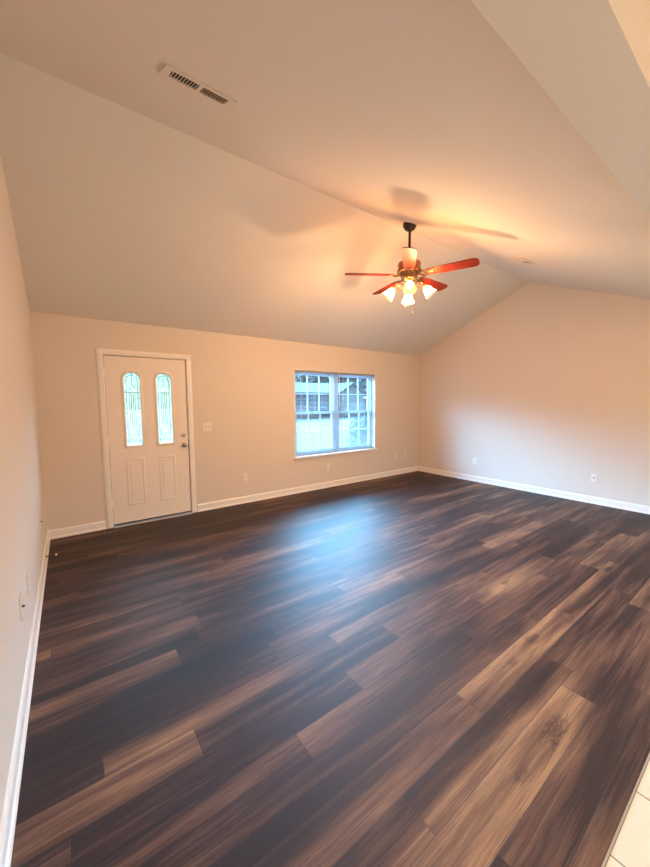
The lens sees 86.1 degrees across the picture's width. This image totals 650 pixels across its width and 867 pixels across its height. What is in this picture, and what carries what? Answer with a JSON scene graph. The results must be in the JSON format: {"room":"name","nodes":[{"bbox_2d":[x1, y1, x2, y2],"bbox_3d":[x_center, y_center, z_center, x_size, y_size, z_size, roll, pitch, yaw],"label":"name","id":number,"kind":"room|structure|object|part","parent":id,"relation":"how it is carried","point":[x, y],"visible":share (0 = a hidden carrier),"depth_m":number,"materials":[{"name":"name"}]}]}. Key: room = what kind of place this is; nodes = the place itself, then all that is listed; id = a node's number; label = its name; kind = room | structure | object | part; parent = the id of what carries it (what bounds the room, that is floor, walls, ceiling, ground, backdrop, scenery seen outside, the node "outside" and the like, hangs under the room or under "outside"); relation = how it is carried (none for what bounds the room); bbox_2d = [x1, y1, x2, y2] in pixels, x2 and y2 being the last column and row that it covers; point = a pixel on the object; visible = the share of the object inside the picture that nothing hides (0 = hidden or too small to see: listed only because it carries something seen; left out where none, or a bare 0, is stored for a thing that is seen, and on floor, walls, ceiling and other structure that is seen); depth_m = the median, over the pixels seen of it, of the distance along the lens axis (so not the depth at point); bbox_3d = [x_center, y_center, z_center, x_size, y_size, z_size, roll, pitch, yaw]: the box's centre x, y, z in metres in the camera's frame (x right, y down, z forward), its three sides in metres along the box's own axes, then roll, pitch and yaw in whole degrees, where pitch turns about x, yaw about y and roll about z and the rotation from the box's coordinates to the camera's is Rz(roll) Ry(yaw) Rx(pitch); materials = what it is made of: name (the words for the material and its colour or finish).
{"room":"empty living room","nodes":[
{"label":"empty living room","id":0,"kind":"room"},
{"bbox_2d":[0,153,46,824],"bbox_3d":[-0.739,-0.238,0.424,0.150,3.461,8.000,-4,6,-36],"label":"wall","id":1,"kind":"structure","parent":0,"point":[22,501],"depth_m":2.01,"materials":[{"name":"beige paint"}]},
{"bbox_2d":[19,593,24,620],"bbox_3d":[-1.569,0.896,1.805,0.019,0.115,0.070,-4,6,-36],"label":"cover plate","id":2,"kind":"object","parent":1,"relation":"attached to","point":[21,605],"visible":1,"depth_m":1.78,"materials":[{"name":"white plastic"}]},
{"bbox_2d":[0,531,49,866],"bbox_3d":[-1.698,1.263,2.021,0.024,0.102,4.500,-4,6,-36],"label":"baseboard","id":3,"kind":"structure","parent":1,"relation":"attached to","point":[9,814],"depth_m":1.48,"materials":[{"name":"white paint"}]},
{"bbox_2d":[26,571,29,593],"bbox_3d":[-1.790,0.897,2.097,0.010,0.115,0.070,-4,6,-36],"label":"power outlet","id":4,"kind":"object","parent":1,"relation":"attached to","point":[27,573],"visible":1,"depth_m":2.07,"materials":[{"name":"white plastic"}]},
{"bbox_2d":[30,312,419,529],"bbox_3d":[-0.571,-0.292,5.629,6.586,2.650,0.150,-4,6,-36],"label":"wall","id":5,"kind":"structure","parent":0,"point":[243,386],"depth_m":4.88,"materials":[{"name":"beige paint"}]},
{"bbox_2d":[96,348,196,528],"bbox_3d":[-2.211,0.047,4.401,1.047,2.114,0.215,-4,6,-36],"label":"door","id":6,"kind":"structure","parent":5,"relation":"in","point":[153,480],"depth_m":4.34,"materials":[{"name":"white paint"}]},
{"bbox_3d":[-2.574,0.080,4.069,0.066,2.111,0.018,-4,6,-36],"label":"casing","id":7,"kind":"part","parent":6,"relation":"part of","materials":[{"name":"white paint"}]},
{"bbox_3d":[-2.331,-0.297,4.229,0.236,0.954,0.012,-4,6,-36],"label":"glass moulding","id":8,"kind":"part","parent":6,"relation":"part of","materials":[{"name":"beige paint"}]},
{"bbox_3d":[-2.332,0.593,4.306,0.215,0.587,0.007,-4,6,-36],"label":"panel moulding","id":9,"kind":"part","parent":6,"relation":"part of","materials":[{"name":"beige paint"}]},
{"bbox_3d":[-2.333,0.593,4.307,0.123,0.495,0.008,-4,6,-36],"label":"raised panel","id":10,"kind":"part","parent":6,"relation":"part of","materials":[{"name":"beige paint"}]},
{"bbox_3d":[-2.187,-0.970,4.269,1.047,0.066,0.018,-4,6,-36],"label":"casing","id":11,"kind":"part","parent":6,"relation":"part of","materials":[{"name":"white paint"}]},
{"bbox_3d":[-2.045,-0.317,4.440,0.236,0.954,0.012,-4,6,-36],"label":"glass moulding","id":12,"kind":"part","parent":6,"relation":"part of","materials":[{"name":"beige paint"}]},
{"bbox_3d":[-2.039,0.571,4.524,0.118,0.495,0.008,-4,6,-36],"label":"raised panel","id":13,"kind":"part","parent":6,"relation":"part of","materials":[{"name":"beige paint"}]},
{"bbox_3d":[-2.038,0.572,4.522,0.210,0.587,0.007,-4,6,-36],"label":"panel moulding","id":14,"kind":"part","parent":6,"relation":"part of","materials":[{"name":"beige paint"}]},
{"bbox_3d":[-1.786,0.023,4.650,0.066,2.111,0.018,-4,6,-36],"label":"casing","id":15,"kind":"part","parent":6,"relation":"part of","materials":[{"name":"white paint"}]},
{"bbox_2d":[203,423,210,430],"bbox_3d":[-1.614,-0.090,4.767,0.116,0.115,0.018,-4,6,-36],"label":"light switch","id":16,"kind":"object","parent":5,"relation":"attached to","point":[206,426],"visible":1,"depth_m":4.77,"materials":[{"name":"white plastic"}]},
{"bbox_2d":[47,466,417,539],"bbox_3d":[-0.511,0.933,5.667,6.286,0.102,0.024,-4,6,-36],"label":"baseboard","id":17,"kind":"structure","parent":5,"relation":"attached to","point":[101,525],"depth_m":5.26,"materials":[{"name":"white paint"}]},
{"bbox_2d":[243,473,246,480],"bbox_3d":[-1.183,0.648,5.154,0.070,0.115,0.010,-4,6,-36],"label":"power outlet","id":18,"kind":"object","parent":5,"relation":"attached to","point":[244,474],"visible":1,"depth_m":5.15,"materials":[{"name":"white plastic"}]},
{"bbox_2d":[293,369,377,461],"bbox_3d":[0.205,-0.342,6.176,1.878,1.489,0.190,-4,6,-36],"label":"window","id":19,"kind":"structure","parent":5,"relation":"in","point":[372,384],"depth_m":6.20,"materials":[{"name":"white paint"}]},
{"bbox_3d":[-0.198,-0.676,5.935,0.799,0.682,0.024,-4,6,-36],"label":"sash","id":20,"kind":"part","parent":19,"relation":"part of","materials":[{"name":"white plastic"}]},
{"bbox_3d":[-0.178,-0.028,5.971,0.799,0.695,0.024,-4,6,-36],"label":"sash","id":21,"kind":"part","parent":19,"relation":"part of","materials":[{"name":"white plastic"}]},
{"bbox_2d":[295,370,337,455],"bbox_3d":[-0.136,-0.347,5.886,0.886,1.396,0.036,-4,6,-36],"label":"window blind","id":22,"kind":"object","parent":19,"relation":"attached to","point":[300,371],"visible":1,"depth_m":5.88,"materials":[{"name":"white plastic"}]},
{"bbox_3d":[-0.132,0.340,5.947,0.882,0.018,0.026,-4,6,-36],"label":"rail","id":23,"kind":"part","parent":22,"relation":"part of","materials":[{"name":"white plastic"}]},
{"bbox_3d":[0.120,-0.358,6.075,0.002,1.350,0.029,-4,6,-36],"label":"ladder cord","id":24,"kind":"part","parent":22,"relation":"part of","materials":[{"name":"white fabric"}]},
{"bbox_3d":[0.228,0.342,6.211,1.878,0.030,0.128,-4,6,-36],"label":"sill","id":25,"kind":"part","parent":19,"relation":"part of","materials":[{"name":"white paint"}]},
{"bbox_3d":[0.521,-0.728,6.465,0.799,0.682,0.024,-4,6,-36],"label":"sash","id":26,"kind":"part","parent":19,"relation":"part of","materials":[{"name":"white plastic"}]},
{"bbox_3d":[0.541,-0.080,6.501,0.799,0.695,0.024,-4,6,-36],"label":"sash","id":27,"kind":"part","parent":19,"relation":"part of","materials":[{"name":"white plastic"}]},
{"bbox_2d":[337,372,374,451],"bbox_3d":[0.586,-0.398,6.407,0.886,1.396,0.052,-4,6,-36],"label":"window blind","id":28,"kind":"object","parent":19,"relation":"attached to","point":[368,430],"visible":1,"depth_m":6.40,"materials":[{"name":"white plastic"}]},
{"bbox_3d":[0.586,0.288,6.474,0.882,0.018,0.026,-4,6,-36],"label":"rail","id":29,"kind":"part","parent":28,"relation":"part of","materials":[{"name":"white plastic"}]},
{"bbox_3d":[0.837,-0.410,6.603,0.002,1.350,0.029,-4,6,-36],"label":"ladder cord","id":30,"kind":"part","parent":28,"relation":"part of","materials":[{"name":"white fabric"}]},
{"bbox_2d":[0,0,649,355],"bbox_3d":[0.751,-1.861,3.678,6.286,1.121,4.340,-4,6,-36],"label":"ceiling","id":31,"kind":"structure","parent":0,"point":[136,196],"depth_m":2.33,"materials":[{"name":"beige paint"}]},
{"bbox_2d":[159,63,236,108],"bbox_3d":[-0.614,-1.690,1.702,0.336,0.057,0.124,-4,6,-36],"label":"ceiling vent","id":32,"kind":"object","parent":31,"relation":"in","point":[167,71],"visible":1,"depth_m":1.69,"materials":[{"name":"white metal"}]},
{"bbox_2d":[345,222,479,314],"bbox_3d":[0.886,-1.684,3.583,1.241,0.916,1.271,-4,6,-36],"label":"ceiling fan","id":33,"kind":"object","parent":31,"relation":"hanging from","point":[409,268],"visible":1,"depth_m":3.48,"materials":[{"name":"brown wood"}]},
{"bbox_3d":[0.438,-1.609,3.522,0.477,0.007,0.134,-1,17,-4],"label":"blade","id":34,"kind":"part","parent":33,"relation":"part of","materials":[{"name":"brown wood"}]},
{"bbox_3d":[0.698,-1.648,3.945,0.134,0.007,0.477,-15,10,-21],"label":"blade","id":35,"kind":"part","parent":33,"relation":"part of","materials":[{"name":"brown wood"}]},
{"bbox_3d":[0.651,-1.446,3.613,0.127,0.145,0.126,-4,6,-33],"label":"lamp shade","id":36,"kind":"part","parent":33,"relation":"part of","materials":[{"name":"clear glass"}]},
{"bbox_3d":[0.904,-1.462,3.779,0.126,0.145,0.127,-4,6,-33],"label":"lamp shade","id":37,"kind":"part","parent":33,"relation":"part of","materials":[{"name":"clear glass"}]},
{"bbox_3d":[0.761,-1.578,3.145,0.134,0.007,0.477,13,8,12],"label":"blade","id":38,"kind":"part","parent":33,"relation":"part of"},
{"bbox_3d":[0.818,-1.425,3.361,0.126,0.145,0.127,-4,6,-33],"label":"lamp shade","id":39,"kind":"part","parent":33,"relation":"part of","materials":[{"name":"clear glass"}]},
{"bbox_3d":[1.071,-1.441,3.527,0.127,0.145,0.126,-4,6,-33],"label":"lamp shade","id":40,"kind":"part","parent":33,"relation":"part of","materials":[{"name":"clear glass"}]},
{"bbox_3d":[1.182,-1.641,3.828,0.477,0.007,0.134,-5,-5,-40],"label":"blade","id":41,"kind":"part","parent":33,"relation":"part of","materials":[{"name":"brown wood"}]},
{"bbox_3d":[1.221,-1.598,3.334,0.477,0.007,0.134,3,-6,31],"label":"blade","id":42,"kind":"part","parent":33,"relation":"part of","materials":[{"name":"brown wood"}]},
{"bbox_2d":[512,256,536,264],"bbox_3d":[2.236,-1.937,3.896,0.336,0.057,0.124,-4,6,-36],"label":"ceiling vent","id":43,"kind":"object","parent":31,"relation":"in","point":[522,259],"visible":1,"depth_m":3.88,"materials":[{"name":"white"}]},
{"bbox_2d":[11,471,649,866],"bbox_3d":[1.860,1.275,2.478,6.286,0.051,8.000,-4,6,-36],"label":"floor","id":44,"kind":"structure","parent":0,"point":[416,668],"depth_m":1.81,"materials":[{"name":"brown wood"}]},
{"bbox_2d":[601,752,649,866],"bbox_3d":[2.172,1.293,2.055,6.286,0.022,0.006,-4,6,-36],"label":"trim","id":45,"kind":"structure","parent":44,"relation":"on","point":[648,757],"depth_m":1.24,"materials":[{"name":"beige wood"}]},
{"bbox_2d":[418,283,649,505],"bbox_3d":[4.436,-0.611,4.232,0.150,3.461,8.000,-4,6,-36],"label":"wall","id":46,"kind":"structure","parent":0,"point":[548,387],"depth_m":5.42,"materials":[{"name":"beige paint"}]},
{"bbox_2d":[418,466,649,513],"bbox_3d":[3.337,0.901,5.726,0.024,0.102,4.500,-4,6,-36],"label":"baseboard","id":47,"kind":"structure","parent":46,"relation":"attached to","point":[644,509],"depth_m":5.48,"materials":[{"name":"white paint"}]},
{"bbox_2d":[591,474,596,481],"bbox_3d":[3.863,0.637,4.999,0.008,0.115,0.070,-4,6,-36],"label":"cover plate","id":48,"kind":"object","parent":46,"relation":"attached to","point":[593,476],"visible":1,"depth_m":4.99,"materials":[{"name":"white plastic"}]},
{"bbox_2d":[471,0,649,218],"bbox_3d":[2.104,-1.163,1.907,6.286,0.378,0.160,-4,6,-36],"label":"wall header","id":49,"kind":"structure","parent":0,"point":[591,58],"depth_m":0.82,"materials":[{"name":"beige paint"}]},
{"label":"outside","id":50,"kind":"structure","parent":0,"visible":0},
{"bbox_2d":[126,410,367,440],"bbox_3d":[-19.402,-4.554,76.193,120.000,0.200,103.800,-4,6,-36],"label":"lawn","id":51,"kind":"structure","parent":50,"point":[129,424],"depth_m":32.70,"materials":[{"name":"green plant"}]},
{"bbox_2d":[163,374,169,388],"bbox_3d":[-23.574,-8.001,58.102,6.525,10.113,6.914,-4,6,-36],"label":"tree","id":52,"kind":"object","parent":51,"relation":"on","point":[166,380],"visible":0.02,"depth_m":56.25,"materials":[{"name":"green plant"}]},
{"bbox_2d":[295,375,322,382],"bbox_3d":[-4.474,-11.008,81.172,6.762,11.781,7.944,-4,6,-36],"label":"tree","id":53,"kind":"object","parent":51,"relation":"on","point":[297,376],"visible":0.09,"depth_m":80.24,"materials":[{"name":"green plant"}]},
{"bbox_2d":[301,376,329,382],"bbox_3d":[-1.534,-8.555,67.620,5.721,9.238,7.620,-4,6,-36],"label":"tree","id":54,"kind":"object","parent":51,"relation":"on","point":[315,377],"visible":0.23,"depth_m":66.02,"materials":[{"name":"green plant"}]},
{"bbox_2d":[320,404,329,415],"bbox_3d":[0.058,-2.869,44.340,1.516,1.821,1.416,2,6,28],"label":"shrub","id":55,"kind":"object","parent":51,"relation":"on","point":[324,405],"visible":0.52,"depth_m":44.01,"materials":[{"name":"green plant"}]},
{"bbox_2d":[295,382,367,417],"bbox_3d":[-1.477,-5.078,51.698,33.100,4.900,11.700,-4,6,-36],"label":"neighbor house","id":56,"kind":"structure","parent":51,"relation":"on","point":[302,388],"depth_m":48.15,"materials":[{"name":"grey brick"}]},
{"bbox_3d":[-2.989,-4.470,45.785,1.800,1.350,0.040,-4,6,-36],"label":"pane","id":57,"kind":"part","parent":56,"relation":"part of","materials":[{"name":"clear glass"}]},
{"bbox_3d":[-1.374,-3.745,46.195,0.180,3.210,0.180,-4,6,-36],"label":"porch post","id":58,"kind":"part","parent":56,"relation":"part of","materials":[{"name":"white"}]},
{"bbox_3d":[-1.056,-4.136,47.247,1.200,2.300,0.040,-4,6,-36],"label":"pane","id":59,"kind":"part","parent":56,"relation":"part of","materials":[{"name":"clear glass"}]},
{"bbox_2d":[338,377,356,383],"bbox_3d":[4.162,-9.819,75.499,6.931,10.290,7.373,2,6,28],"label":"tree","id":60,"kind":"object","parent":51,"relation":"on","point":[339,378],"visible":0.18,"depth_m":73.86,"materials":[{"name":"green plant"}]},
{"bbox_2d":[350,378,366,390],"bbox_3d":[9.079,-10.499,83.089,8.398,10.243,6.131,1,5,15],"label":"tree","id":61,"kind":"object","parent":51,"relation":"on","point":[363,386],"visible":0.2,"depth_m":82.06,"materials":[{"name":"green plant"}]},
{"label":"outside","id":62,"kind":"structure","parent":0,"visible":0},
{"bbox_2d":[297,432,350,450],"bbox_3d":[17.247,-0.451,26.789,120.000,0.200,12.300,-4,6,-36],"label":"lawn","id":63,"kind":"structure","parent":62,"point":[323,435],"depth_m":17.42,"materials":[{"name":"green plant"}]},
{"bbox_2d":[345,413,367,445],"bbox_3d":[1.003,0.320,8.619,0.978,1.729,0.982,-4,6,-36],"label":"shrub","id":64,"kind":"object","parent":63,"relation":"on","point":[361,423],"visible":0.2,"depth_m":8.37,"materials":[{"name":"green plant"}]},
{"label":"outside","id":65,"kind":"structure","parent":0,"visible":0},
{"bbox_2d":[127,427,347,445],"bbox_3d":[12.521,-0.970,33.161,120.000,0.180,3.600,-4,6,-36],"label":"street","id":66,"kind":"structure","parent":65,"point":[170,440],"depth_m":19.10,"materials":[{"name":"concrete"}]}
]}

